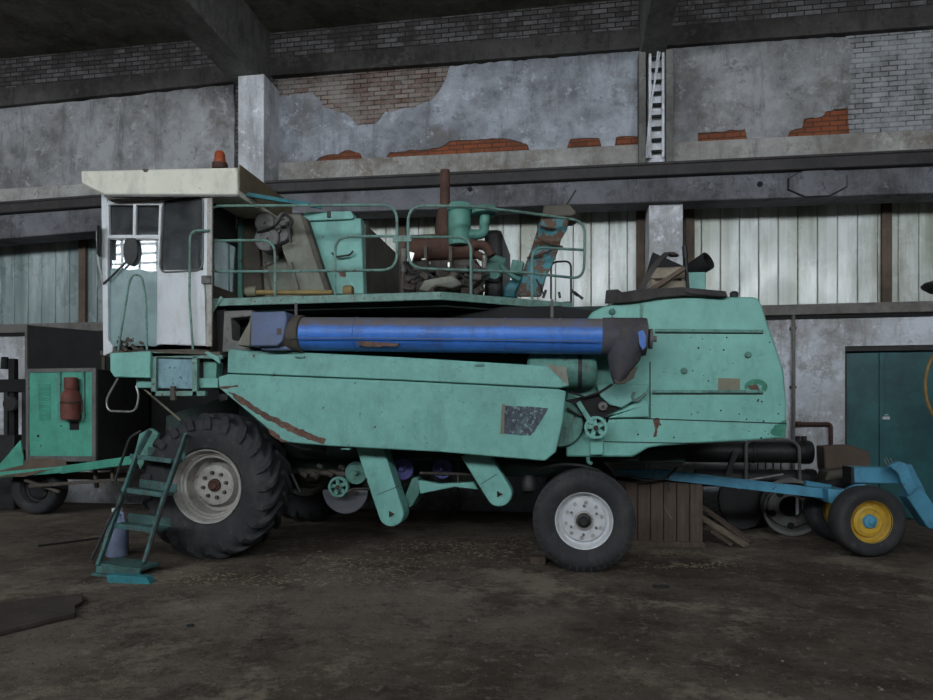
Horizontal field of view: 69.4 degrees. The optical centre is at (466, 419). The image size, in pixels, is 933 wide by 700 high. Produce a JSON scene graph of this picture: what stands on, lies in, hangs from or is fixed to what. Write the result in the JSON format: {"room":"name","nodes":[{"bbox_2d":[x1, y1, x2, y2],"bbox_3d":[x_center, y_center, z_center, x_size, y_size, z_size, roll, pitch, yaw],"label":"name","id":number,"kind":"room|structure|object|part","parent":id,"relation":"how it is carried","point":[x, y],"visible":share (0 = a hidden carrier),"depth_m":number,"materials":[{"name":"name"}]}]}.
{"room":"farm building","nodes":[
{"label":"farm building","id":0,"kind":"room"},
{"bbox_2d":[0,0,613,58],"bbox_3d":[-3.807,-6.800,3.134,30.100,0.200,17.600,0,0,9],"label":"ceiling","id":1,"kind":"structure","parent":0,"point":[27,27],"depth_m":11.19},
{"bbox_2d":[0,502,932,699],"bbox_3d":[-3.807,1.600,3.134,30.100,0.200,17.600,0,0,9],"label":"floor","id":2,"kind":"structure","parent":0,"point":[275,653],"depth_m":5.02,"materials":[{"name":"grey concrete"}]},
{"bbox_2d":[0,357,25,509],"bbox_3d":[-7.679,0.217,11.437,0.701,2.567,0.510,0,0,9],"label":"machine","id":3,"kind":"object","parent":2,"relation":"on","point":[11,386],"visible":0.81,"depth_m":11.27,"materials":[{"name":"black metal"}]},
{"bbox_3d":[-7.656,-0.267,11.388,0.114,1.534,0.100,0,0,9],"label":"post","id":4,"kind":"part","parent":3,"relation":"part of","materials":[{"name":"black metal"}]},
{"bbox_3d":[-7.667,-0.576,11.390,0.663,0.217,0.180,0,0,9],"label":"cross arm","id":5,"kind":"part","parent":3,"relation":"part of"},
{"bbox_2d":[0,594,82,635],"bbox_3d":[-3.298,1.478,5.118,0.759,0.035,0.987,0,0,-36],"label":"sheet","id":6,"kind":"object","parent":2,"relation":"on","point":[18,615],"visible":1,"depth_m":5.14,"materials":[{"name":"grey metal"}]},
{"bbox_2d":[38,537,99,546],"bbox_3d":[-4.841,1.488,8.229,0.024,0.024,0.696,0,0,39],"label":"rod","id":7,"kind":"object","parent":2,"relation":"on","point":[96,537],"visible":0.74,"depth_m":8.21,"materials":[{"name":"black metal"}]},
{"bbox_2d":[0,440,138,513],"bbox_3d":[-6.041,0.907,10.764,3.351,1.186,2.228,0,0,9],"label":"trailer","id":8,"kind":"object","parent":2,"relation":"on","point":[44,492],"visible":0.8,"depth_m":10.56,"materials":[{"name":"green metal"}]},
{"bbox_2d":[0,458,65,477],"bbox_3d":[-6.764,0.752,10.397,1.357,0.320,0.142,0,0,9],"label":"sheet","id":9,"kind":"object","parent":8,"relation":"on","point":[43,462],"visible":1,"depth_m":10.38,"materials":[{"name":"metal"}]},
{"bbox_3d":[-6.119,0.635,10.126,3.405,0.643,0.352,0,0,19],"label":"rail","id":10,"kind":"part","parent":8,"relation":"part of","materials":[{"name":"green metal"}]},
{"bbox_3d":[-5.816,0.907,10.512,2.044,0.444,0.706,0,0,17],"label":"under frame","id":11,"kind":"part","parent":8,"relation":"part of","materials":[{"name":"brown metal"}]},
{"bbox_2d":[26,357,148,462],"bbox_3d":[-6.167,-0.155,11.041,1.210,1.685,1.320,0,0,9],"label":"tall cabinet","id":12,"kind":"object","parent":8,"relation":"on","point":[100,433],"visible":0.85,"depth_m":10.46,"materials":[{"name":"green metal"}]},
{"bbox_3d":[-6.270,-0.090,10.427,1.089,1.296,0.025,0,0,9],"label":"cabinet door","id":13,"kind":"part","parent":12,"relation":"part of","materials":[{"name":"green paint"}]},
{"bbox_3d":[-6.265,-0.055,10.423,1.210,1.486,0.050,0,0,9],"label":"cabinet frame","id":14,"kind":"part","parent":12,"relation":"part of","materials":[{"name":"grey metal"}]},
{"bbox_2d":[60,377,82,419],"bbox_3d":[-6.024,-0.328,10.267,0.289,0.655,0.295,0,0,-40],"label":"canister","id":15,"kind":"object","parent":12,"relation":"attached to","point":[70,398],"visible":1,"depth_m":10.18,"materials":[{"name":"paint"}]},
{"bbox_3d":[-5.728,-0.882,10.652,0.051,0.229,0.050,0,0,9],"label":"stub post","id":16,"kind":"part","parent":12,"relation":"part of","materials":[{"name":"brown metal"}]},
{"bbox_2d":[25,325,218,439],"bbox_3d":[-5.792,-0.510,11.776,4.292,2.392,0.070,0,0,9],"label":"panel","id":17,"kind":"object","parent":8,"relation":"on","point":[45,347],"visible":0.24,"depth_m":11.94,"materials":[{"name":"grey metal"}]},
{"bbox_3d":[-7.890,-0.510,12.088,0.051,2.392,0.030,0,0,9],"label":"screen post","id":18,"kind":"part","parent":17,"relation":"part of","materials":[{"name":"grey metal"}]},
{"bbox_2d":[105,508,128,557],"bbox_3d":[-3.861,1.233,7.446,0.237,0.533,0.237,0,0,-14],"label":"traffic cone","id":19,"kind":"object","parent":2,"relation":"on","point":[118,546],"visible":0.6,"depth_m":7.36,"materials":[{"name":"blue plastic"}]},
{"bbox_3d":[-3.780,1.093,7.389,0.105,0.184,0.032,0,0,23],"label":"handle","id":20,"kind":"part","parent":19,"relation":"part of","materials":[{"name":"blue plastic"}]},
{"bbox_2d":[81,150,786,583],"bbox_3d":[-0.452,-0.736,7.943,7.554,4.542,4.310,0,0,9],"label":"combine harvester","id":21,"kind":"object","parent":2,"relation":"on","point":[336,363],"visible":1,"depth_m":7.17,"materials":[{"name":"metal"}]},
{"bbox_2d":[97,225,100,256],"bbox_3d":[-4.169,-2.031,7.646,0.030,0.340,0.140,0,0,-20],"label":"mirror","id":22,"kind":"object","parent":21,"relation":"attached to","point":[98,227],"depth_m":7.60,"materials":[{"name":"black metal"}]},
{"bbox_3d":[-4.168,-1.878,7.666,0.080,0.665,0.038,0,0,-28],"label":"mirror arm","id":23,"kind":"part","parent":21,"relation":"part of","materials":[{"name":"metal"}]},
{"bbox_3d":[-4.002,-1.671,7.668,0.286,0.263,0.033,0,0,4],"label":"mirror arm","id":24,"kind":"part","parent":21,"relation":"part of","materials":[{"name":"black metal"}]},
{"bbox_2d":[123,238,137,264],"bbox_3d":[-3.812,-1.925,7.660,0.192,0.339,0.029,0,0,9],"label":"mirror","id":25,"kind":"object","parent":21,"relation":"attached to","point":[130,245],"depth_m":7.65,"materials":[{"name":"black metal"}]},
{"bbox_3d":[-3.779,-1.669,7.671,0.790,1.870,0.070,0,0,9],"label":"cab frame","id":26,"kind":"part","parent":21,"relation":"part of","materials":[{"name":"white paint"}]},
{"bbox_3d":[-3.795,-1.285,7.675,0.644,0.904,0.006,0,0,9],"label":"panel","id":27,"kind":"part","parent":21,"relation":"part of","materials":[{"name":"metal"}]},
{"bbox_3d":[-3.802,-1.463,7.684,0.651,1.250,0.006,0,0,9],"label":"pane","id":28,"kind":"part","parent":21,"relation":"part of","materials":[{"name":"clear glass"}]},
{"bbox_3d":[-3.796,-2.280,7.684,0.663,0.418,0.006,0,0,9],"label":"pane","id":29,"kind":"part","parent":21,"relation":"part of","materials":[{"name":"clear glass"}]},
{"bbox_3d":[-3.318,0.731,6.828,0.702,1.248,0.803,0,0,9],"label":"ladder handrail","id":30,"kind":"part","parent":21,"relation":"part of","materials":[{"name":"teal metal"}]},
{"bbox_3d":[-3.845,-1.315,8.147,0.658,0.918,0.610,0,0,9],"label":"driver seat","id":31,"kind":"part","parent":21,"relation":"part of","materials":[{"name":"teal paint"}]},
{"bbox_3d":[-3.418,-0.179,7.553,0.439,0.379,0.026,0,0,2],"label":"brake rod","id":32,"kind":"part","parent":21,"relation":"part of","materials":[{"name":"beige metal"}]},
{"bbox_3d":[-3.190,-0.516,7.405,0.512,0.356,0.030,0,0,9],"label":"step panel","id":33,"kind":"part","parent":21,"relation":"part of","materials":[{"name":"blue metal"}]},
{"bbox_3d":[-3.159,-1.668,7.497,0.700,1.717,0.035,0,0,20],"label":"cab door","id":34,"kind":"part","parent":21,"relation":"part of","materials":[{"name":"white paint"}]},
{"bbox_3d":[-3.166,-2.053,7.498,0.643,0.860,0.008,0,0,20],"label":"door pane","id":35,"kind":"part","parent":21,"relation":"part of","materials":[{"name":"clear glass"}]},
{"bbox_3d":[-3.043,-0.503,7.352,0.836,0.486,0.050,0,0,9],"label":"step frame","id":36,"kind":"part","parent":21,"relation":"part of","materials":[{"name":"paint"}]},
{"bbox_3d":[-2.918,-1.424,7.346,0.241,1.310,0.035,0,0,9],"label":"grab rail","id":37,"kind":"part","parent":21,"relation":"part of","materials":[{"name":"metal"}]},
{"bbox_3d":[-2.720,-0.725,7.569,0.144,1.045,0.100,0,0,9],"label":"frame post","id":38,"kind":"part","parent":21,"relation":"part of","materials":[{"name":"teal metal"}]},
{"bbox_3d":[-2.811,-2.304,7.867,0.008,0.454,0.580,0,0,9],"label":"blind panel","id":39,"kind":"part","parent":21,"relation":"part of","materials":[{"name":"black metal"}]},
{"bbox_3d":[-2.474,-0.962,7.408,0.348,0.454,0.200,0,0,9],"label":"hopper frame","id":40,"kind":"part","parent":21,"relation":"part of","materials":[{"name":"grey metal"}]},
{"bbox_3d":[-2.730,-1.672,8.147,0.050,1.758,0.060,0,0,9],"label":"corner post","id":41,"kind":"part","parent":21,"relation":"part of","materials":[{"name":"teal metal"}]},
{"bbox_3d":[-2.475,-1.676,7.408,0.815,0.648,0.031,0,0,9],"label":"rail post","id":42,"kind":"part","parent":21,"relation":"part of","materials":[{"name":"metal"}]},
{"bbox_3d":[-2.658,-2.099,8.217,0.389,1.152,0.080,0,0,9],"label":"dark panel","id":43,"kind":"part","parent":21,"relation":"part of","materials":[{"name":"brown metal"}]},
{"bbox_3d":[-2.227,-2.197,7.815,0.436,0.403,0.030,0,0,9],"label":"chain","id":44,"kind":"part","parent":21,"relation":"part of","materials":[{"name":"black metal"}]},
{"bbox_3d":[-2.164,-1.700,7.875,0.498,0.450,0.038,0,0,13],"label":"control rod","id":45,"kind":"part","parent":21,"relation":"part of","materials":[{"name":"metal"}]},
{"bbox_3d":[-1.905,-1.946,7.946,0.552,0.956,0.100,0,0,9],"label":"elevator leg","id":46,"kind":"part","parent":21,"relation":"part of","materials":[{"name":"beige metal"}]},
{"bbox_3d":[-1.806,-1.978,7.302,2.199,0.804,0.031,0,0,9],"label":"handrail","id":47,"kind":"part","parent":21,"relation":"part of","materials":[{"name":"metal"}]},
{"bbox_3d":[-1.756,-1.941,7.927,0.380,0.949,0.110,0,0,9],"label":"leg","id":48,"kind":"part","parent":21,"relation":"part of","materials":[{"name":"brown metal"}]},
{"bbox_3d":[-1.774,-1.839,8.932,1.402,1.022,1.610,0,0,9],"label":"grain tank","id":49,"kind":"part","parent":21,"relation":"part of","materials":[{"name":"teal metal"}]},
{"bbox_3d":[-1.583,-1.935,8.031,0.790,0.914,0.130,0,0,9],"label":"tank","id":50,"kind":"part","parent":21,"relation":"part of","materials":[{"name":"teal metal"}]},
{"bbox_2d":[338,272,345,276],"bbox_3d":[-1.467,-1.727,7.946,0.098,0.088,0.004,0,0,9],"label":"light","id":51,"kind":"object","parent":21,"relation":"attached to","point":[340,274],"depth_m":7.94,"materials":[{"name":"red plastic"}]},
{"bbox_3d":[-1.453,-1.941,7.889,0.274,0.081,0.034,0,0,9],"label":"pull handle","id":52,"kind":"part","parent":21,"relation":"part of","materials":[{"name":"black metal"}]},
{"bbox_3d":[-1.087,-1.649,7.189,0.690,0.656,0.031,0,0,9],"label":"rail post","id":53,"kind":"part","parent":21,"relation":"part of","materials":[{"name":"metal"}]},
{"bbox_3d":[-1.084,-1.829,8.823,0.016,1.002,1.570,0,0,9],"label":"tank","id":54,"kind":"part","parent":21,"relation":"part of","materials":[{"name":"brown metal"}]},
{"bbox_3d":[-0.768,-0.538,6.991,3.617,0.443,0.120,0,0,9],"label":"shield rail","id":55,"kind":"part","parent":21,"relation":"part of","materials":[{"name":"teal metal"}]},
{"bbox_3d":[-0.731,-1.577,7.760,0.032,0.253,0.032,0,0,9],"label":"filter stem","id":56,"kind":"part","parent":21,"relation":"part of","materials":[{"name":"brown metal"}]},
{"bbox_3d":[-0.277,-1.653,7.152,0.685,0.619,0.031,0,0,-6],"label":"rail post","id":57,"kind":"part","parent":21,"relation":"part of","materials":[{"name":"metal"}]},
{"bbox_3d":[-0.430,0.550,8.543,4.107,0.180,1.500,0,0,9],"label":"chassis frame","id":58,"kind":"part","parent":21,"relation":"part of","materials":[{"name":"paint"}]},
{"bbox_3d":[-0.198,0.739,7.433,0.663,0.150,0.100,0,0,9],"label":"sieve rail","id":59,"kind":"part","parent":21,"relation":"part of","materials":[{"name":"teal metal"}]},
{"bbox_3d":[0.396,-1.955,7.390,2.127,0.721,0.163,0,0,-19],"label":"handrail","id":60,"kind":"part","parent":21,"relation":"part of","materials":[{"name":"metal"}]},
{"bbox_3d":[1.031,-1.658,7.646,0.686,0.640,0.031,0,0,-23],"label":"rail post","id":61,"kind":"part","parent":21,"relation":"part of","materials":[{"name":"metal"}]},
{"bbox_3d":[0.982,-0.504,6.896,0.703,0.357,0.357,0,0,9],"label":"fuel tank","id":62,"kind":"part","parent":21,"relation":"part of","materials":[{"name":"teal metal"}]},
{"bbox_3d":[1.215,-2.581,7.836,0.130,0.190,0.018,0,0,9],"label":"tie rod","id":63,"kind":"part","parent":21,"relation":"part of","materials":[{"name":"black metal"}]},
{"bbox_3d":[1.205,-0.071,6.856,0.179,0.246,0.040,0,0,9],"label":"tension arm","id":64,"kind":"part","parent":21,"relation":"part of","materials":[{"name":"teal paint"}]},
{"bbox_3d":[1.546,-0.623,6.569,0.369,0.546,0.420,0,0,9],"label":"spout","id":65,"kind":"part","parent":21,"relation":"part of","materials":[{"name":"rubber"}]},
{"bbox_3d":[1.739,-0.232,6.792,0.156,0.110,0.030,0,0,9],"label":"guard handle","id":66,"kind":"part","parent":21,"relation":"part of","materials":[{"name":"paint"}]},
{"bbox_2d":[605,287,726,303],"bbox_3d":[2.045,-1.263,7.042,1.195,0.145,0.550,0,0,9],"label":"sheet","id":67,"kind":"object","parent":21,"relation":"on","point":[615,296],"visible":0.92,"depth_m":6.81,"materials":[{"name":"black rubber"}]},
{"bbox_2d":[637,252,678,289],"bbox_3d":[1.994,-1.537,7.075,0.446,0.418,0.100,0,0,9],"label":"strip","id":68,"kind":"object","parent":67,"relation":"on","point":[664,255],"visible":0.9,"depth_m":7.03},
{"bbox_2d":[648,266,684,288],"bbox_3d":[2.112,-1.486,7.168,0.404,0.261,0.120,0,0,9],"label":"board offcut","id":69,"kind":"object","parent":67,"relation":"on","point":[679,271],"visible":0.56,"depth_m":7.11,"materials":[{"name":"brown wood"}]},
{"bbox_2d":[682,245,689,287],"bbox_3d":[2.355,-1.575,7.221,0.091,0.604,0.056,0,0,9],"label":"bar","id":70,"kind":"object","parent":67,"relation":"on","point":[684,247],"visible":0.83,"depth_m":7.20,"materials":[{"name":"black metal"}]},
{"bbox_2d":[648,267,685,287],"bbox_3d":[2.211,-1.456,7.455,0.366,0.400,0.318,0,0,9],"label":"crate","id":71,"kind":"object","parent":21,"relation":"on","point":[660,273],"visible":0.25,"depth_m":7.30,"materials":[{"name":"brown wood"}]},
{"bbox_2d":[646,252,683,272],"bbox_3d":[2.195,-1.724,7.448,0.406,0.222,0.200,0,0,9],"label":"board","id":72,"kind":"object","parent":71,"relation":"in","point":[666,262],"visible":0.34,"depth_m":7.36,"materials":[{"name":"wood"}]},
{"bbox_2d":[566,296,786,456],"bbox_3d":[2.271,-0.434,7.904,2.162,1.637,2.235,0,0,9],"label":"hood","id":73,"kind":"object","parent":21,"relation":"attached to","point":[713,371],"depth_m":6.81,"materials":[{"name":"teal paint"}]},
{"bbox_2d":[685,252,713,288],"bbox_3d":[2.528,-1.535,7.380,0.341,0.561,0.332,0,0,9],"label":"box","id":74,"kind":"object","parent":21,"relation":"on","point":[698,267],"visible":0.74,"depth_m":7.30,"materials":[{"name":"teal paint"}]},
{"bbox_2d":[729,291,738,296],"bbox_3d":[2.760,-1.289,6.954,0.090,0.070,0.088,0,0,9],"label":"plug","id":75,"kind":"object","parent":21,"relation":"on","point":[733,293],"visible":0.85,"depth_m":6.92,"materials":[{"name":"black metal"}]},
{"bbox_2d":[136,536,770,587],"bbox_3d":[-0.216,1.491,7.419,6.383,0.013,2.475,0,0,-14],"label":"litter","id":76,"kind":"object","parent":2,"relation":"on","point":[181,576],"visible":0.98,"depth_m":6.96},
{"bbox_2d":[3,559,931,695],"bbox_3d":[0.083,1.497,5.442,9.387,0.022,3.587,0,0,1],"label":"floor debris","id":77,"kind":"object","parent":2,"relation":"on","point":[729,660],"visible":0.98,"depth_m":4.61,"materials":[{"name":"grey metal"}]},
{"bbox_2d":[530,554,545,563],"bbox_3d":[0.755,1.462,7.082,0.160,0.075,0.160,0,0,9],"label":"chock","id":78,"kind":"object","parent":2,"relation":"on","point":[535,558],"visible":0.98,"depth_m":7.01,"materials":[{"name":"brown wood"}]},
{"bbox_2d":[612,476,704,547],"bbox_3d":[2.324,1.113,8.311,1.070,0.774,0.625,0,0,9],"label":"crate","id":79,"kind":"object","parent":2,"relation":"on","point":[677,513],"visible":0.64,"depth_m":8.01,"materials":[{"name":"wood"}]},
{"bbox_3d":[2.279,1.470,8.027,1.070,0.060,0.050,0,0,9],"label":"rail","id":80,"kind":"part","parent":79,"relation":"part of","materials":[{"name":"brown wood"}]},
{"bbox_2d":[653,585,668,587],"bbox_3d":[1.737,1.486,6.018,0.140,0.025,0.040,0,0,-2],"label":"chip","id":81,"kind":"object","parent":2,"relation":"on","point":[654,586],"visible":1,"depth_m":6.00,"materials":[{"name":"black metal"}]},
{"bbox_2d":[711,530,734,545],"bbox_3d":[3.060,1.409,8.053,0.260,0.165,0.090,0,0,42],"label":"plank","id":82,"kind":"object","parent":2,"relation":"on","point":[720,536],"visible":1,"depth_m":8.03,"materials":[{"name":"brown wood"}]},
{"bbox_2d":[703,515,749,546],"bbox_3d":[3.091,1.335,8.131,0.100,0.299,0.657,0,0,-34],"label":"plank","id":83,"kind":"object","parent":2,"relation":"on","point":[706,520],"visible":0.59,"depth_m":8.07,"materials":[{"name":"brown wood"}]},
{"bbox_2d":[703,505,753,542],"bbox_3d":[3.196,1.275,8.353,0.120,0.413,0.684,0,0,-44],"label":"plank","id":84,"kind":"object","parent":2,"relation":"on","point":[708,511],"visible":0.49,"depth_m":8.29,"materials":[{"name":"brown wood"}]},
{"bbox_2d":[717,486,763,529],"bbox_3d":[3.746,1.163,9.159,0.632,0.674,0.095,0,0,9],"label":"round plate","id":85,"kind":"object","parent":2,"relation":"on","point":[741,508],"visible":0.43,"depth_m":9.15,"materials":[{"name":"black metal"}]},
{"bbox_2d":[724,438,801,529],"bbox_3d":[4.076,0.875,9.367,1.084,1.252,0.422,0,0,9],"label":"rack","id":86,"kind":"object","parent":2,"relation":"on","point":[787,506],"visible":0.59,"depth_m":9.24,"materials":[{"name":"grey metal"}]},
{"bbox_2d":[666,436,814,463],"bbox_3d":[3.716,0.416,9.445,2.083,0.390,0.330,0,0,9],"label":"pipe","id":87,"kind":"object","parent":86,"relation":"on","point":[758,452],"visible":0.77,"depth_m":9.29,"materials":[{"name":"black metal"}]},
{"bbox_2d":[694,468,817,486],"bbox_3d":[4.008,0.809,9.389,1.585,0.275,0.275,0,0,9],"label":"pipe","id":88,"kind":"object","parent":86,"relation":"on","point":[806,474],"visible":0.48,"depth_m":9.28,"materials":[{"name":"black metal"}]},
{"bbox_3d":[4.221,1.229,9.527,0.796,0.541,0.060,0,0,9],"label":"panel","id":89,"kind":"part","parent":86,"relation":"part of","materials":[{"name":"black metal"}]},
{"bbox_2d":[618,457,932,556],"bbox_3d":[3.644,0.964,7.905,3.699,1.092,1.220,0,0,0],"label":"trailer","id":90,"kind":"object","parent":2,"relation":"on","point":[863,519],"visible":1,"depth_m":7.54,"materials":[{"name":"blue paint"}]},
{"bbox_3d":[4.505,0.794,7.867,0.294,0.246,0.120,0,0,20],"label":"boom post","id":91,"kind":"part","parent":90,"relation":"part of","materials":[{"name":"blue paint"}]},
{"bbox_3d":[5.170,0.980,7.645,0.410,0.496,0.220,0,0,9],"label":"lowered arm","id":92,"kind":"part","parent":90,"relation":"part of","materials":[{"name":"blue paint"}]},
{"bbox_2d":[760,478,811,535],"bbox_3d":[4.224,1.129,8.772,0.731,0.743,0.388,0,0,9],"label":"wheel","id":93,"kind":"object","parent":2,"relation":"on","point":[797,525],"visible":0.6,"depth_m":8.80,"materials":[{"name":"grey metal"}]},
{"bbox_2d":[748,473,782,479],"bbox_3d":[3.948,0.767,8.993,0.522,0.120,0.030,0,0,9],"label":"strip","id":94,"kind":"object","parent":93,"relation":"on","point":[781,473],"visible":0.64,"depth_m":8.97,"materials":[{"name":"metal"}]},
{"bbox_2d":[920,281,932,416],"bbox_3d":[4.846,0.051,6.725,0.571,2.897,0.330,0,0,9],"label":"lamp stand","id":95,"kind":"object","parent":2,"relation":"on","point":[927,287],"visible":1,"depth_m":6.71,"materials":[{"name":"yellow metal"}]},
{"bbox_3d":[4.788,1.180,8.572,0.645,0.641,0.570,0,0,9],"label":"trestle","id":96,"kind":"object","parent":2,"relation":"on","visible":0},
{"bbox_2d":[817,467,842,481],"bbox_3d":[4.637,0.732,8.504,0.310,0.252,0.350,0,0,9],"label":"block","id":97,"kind":"object","parent":96,"relation":"on","point":[828,473],"visible":0.46,"depth_m":8.38,"materials":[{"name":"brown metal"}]},
{"bbox_2d":[816,444,869,484],"bbox_3d":[4.918,0.590,8.809,0.560,0.537,0.300,0,0,9],"label":"cardboard box","id":98,"kind":"object","parent":96,"relation":"on","point":[837,455],"visible":0.52,"depth_m":8.67,"materials":[{"name":"brown cardboard"}]},
{"bbox_2d":[0,0,932,515],"bbox_3d":[-2.464,-2.600,11.608,29.500,8.200,0.440,0,0,9],"label":"wall","id":99,"kind":"structure","parent":0,"point":[870,92],"depth_m":10.96,"materials":[{"name":"paint"}]},
{"bbox_2d":[0,194,101,214],"bbox_3d":[-7.369,-3.712,11.808,8.335,0.387,0.580,0,0,9],"label":"trim","id":100,"kind":"structure","parent":99,"relation":"attached to","point":[86,201],"depth_m":11.52,"materials":[{"name":"grey concrete"}]},
{"bbox_2d":[0,208,101,246],"bbox_3d":[-7.326,-3.355,11.827,8.159,0.617,0.430,0,0,9],"label":"trim","id":101,"kind":"structure","parent":99,"relation":"attached to","point":[80,224],"depth_m":11.62,"materials":[{"name":"concrete"}]},
{"bbox_2d":[0,237,234,323],"bbox_3d":[-10.490,-2.645,12.869,13.252,1.770,0.180,0,0,9],"label":"window","id":102,"kind":"structure","parent":99,"relation":"in","point":[52,282],"depth_m":12.39,"materials":[{"name":"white glass"}]},
{"bbox_2d":[0,66,235,108],"bbox_3d":[-7.933,-5.913,12.323,8.183,0.467,0.140,0,0,9],"label":"beam","id":103,"kind":"structure","parent":99,"relation":"attached to","point":[194,78],"depth_m":12.01,"materials":[{"name":"grey concrete"}]},
{"bbox_2d":[151,0,269,85],"bbox_3d":[-4.962,-6.190,3.317,0.470,1.020,17.000,0,0,9],"label":"beam","id":104,"kind":"structure","parent":99,"relation":"attached to","point":[228,32],"depth_m":10.36,"materials":[{"name":"concrete"}]},
{"bbox_2d":[238,74,278,182],"bbox_3d":[-3.500,-2.090,11.388,0.456,7.180,0.600,0,0,9],"label":"pillar","id":105,"kind":"structure","parent":99,"relation":"attached to","point":[258,98],"depth_m":11.11,"materials":[{"name":"grey concrete"}]},
{"bbox_2d":[0,301,932,335],"bbox_3d":[-2.480,-1.657,11.510,29.500,0.215,0.160,0,0,9],"label":"trim","id":106,"kind":"structure","parent":99,"relation":"attached to","point":[912,308],"depth_m":10.20,"materials":[{"name":"grey concrete"}]},
{"bbox_2d":[363,211,645,306],"bbox_3d":[-0.281,-2.645,11.252,6.354,1.770,0.180,0,0,9],"label":"window","id":107,"kind":"structure","parent":99,"relation":"in","point":[615,241],"depth_m":10.89,"materials":[{"name":"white glass"}]},
{"bbox_2d":[265,149,932,193],"bbox_3d":[1.865,-3.737,10.346,12.760,0.414,0.580,0,0,9],"label":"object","id":108,"kind":"structure","parent":99,"relation":"attached to","point":[917,157],"depth_m":10.02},
{"bbox_2d":[270,5,932,78],"bbox_3d":[2.579,-5.996,10.658,12.006,0.421,0.140,0,0,9],"label":"trim","id":109,"kind":"structure","parent":99,"relation":"attached to","point":[919,18],"depth_m":10.69,"materials":[{"name":"grey concrete"}]},
{"bbox_2d":[279,166,932,218],"bbox_3d":[1.865,-3.426,10.353,12.638,0.564,0.465,0,0,9],"label":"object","id":110,"kind":"structure","parent":99,"relation":"attached to","point":[901,184],"depth_m":10.02,"materials":[{"name":"concrete"}]},
{"bbox_3d":[5.016,-3.394,9.632,0.766,0.383,0.026,0,0,9],"label":"octagonal plate","id":111,"kind":"part","parent":110,"relation":"part of","materials":[{"name":"metal"}]},
{"bbox_2d":[637,51,645,162],"bbox_3d":[2.740,-4.775,10.551,0.105,1.850,0.300,0,0,9],"label":"trim","id":112,"kind":"structure","parent":99,"relation":"attached to","point":[641,62],"depth_m":10.40,"materials":[{"name":"concrete"}]},
{"bbox_2d":[646,51,664,161],"bbox_3d":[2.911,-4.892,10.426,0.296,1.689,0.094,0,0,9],"label":"ladder","id":113,"kind":"object","parent":99,"relation":"attached to","point":[657,58],"visible":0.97,"depth_m":10.41,"materials":[{"name":"grey metal"}]},
{"bbox_3d":[2.849,-4.899,10.463,0.040,1.674,0.040,0,0,9],"label":"rail","id":114,"kind":"part","parent":113,"relation":"part of","materials":[{"name":"grey metal"}]},
{"bbox_3d":[3.042,-4.899,10.433,0.040,1.674,0.040,0,0,9],"label":"rail","id":115,"kind":"part","parent":113,"relation":"part of","materials":[{"name":"grey metal"}]},
{"bbox_2d":[639,0,677,60],"bbox_3d":[1.596,-6.190,2.278,0.380,1.020,17.000,0,0,9],"label":"beam","id":116,"kind":"structure","parent":99,"relation":"attached to","point":[656,17],"depth_m":9.80,"materials":[{"name":"concrete"}]},
{"bbox_2d":[645,204,682,471],"bbox_3d":[3.034,-0.887,10.378,0.493,4.773,0.550,0,0,9],"label":"pillar","id":117,"kind":"structure","parent":99,"relation":"attached to","point":[663,222],"depth_m":10.11,"materials":[{"name":"grey concrete"}]},
{"bbox_2d":[665,48,672,161],"bbox_3d":[3.141,-4.775,10.488,0.111,1.850,0.300,0,0,9],"label":"trim","id":118,"kind":"structure","parent":99,"relation":"attached to","point":[669,52],"depth_m":10.34,"materials":[{"name":"concrete"}]},
{"bbox_2d":[789,315,796,469],"bbox_3d":[4.989,-0.050,10.298,0.080,3.100,0.096,0,0,9],"label":"pipe","id":119,"kind":"object","parent":99,"relation":"attached to","point":[793,328],"visible":0.66,"depth_m":10.25,"materials":[{"name":"grey metal"}]},
{"bbox_2d":[683,202,932,304],"bbox_3d":[7.774,-2.645,9.977,8.765,1.770,0.180,0,0,9],"label":"window","id":120,"kind":"structure","parent":99,"relation":"in","point":[882,252],"depth_m":10.34,"materials":[{"name":"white glass"}]},
{"bbox_2d":[795,421,832,444],"bbox_3d":[5.286,0.750,10.244,0.523,1.459,0.110,0,0,9],"label":"pipe","id":121,"kind":"object","parent":99,"relation":"attached to","point":[798,423],"visible":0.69,"depth_m":10.19,"materials":[{"name":"metal"}]},
{"bbox_2d":[845,345,932,518],"bbox_3d":[6.872,0.189,10.165,2.248,2.622,0.170,0,0,9],"label":"door","id":122,"kind":"structure","parent":99,"relation":"in","point":[887,414],"depth_m":10.20,"materials":[{"name":"teal paint"}]},
{"bbox_3d":[6.867,0.189,10.136,2.248,2.622,0.110,0,0,9],"label":"frame","id":123,"kind":"part","parent":122,"relation":"part of","materials":[{"name":"teal metal"}]}
]}

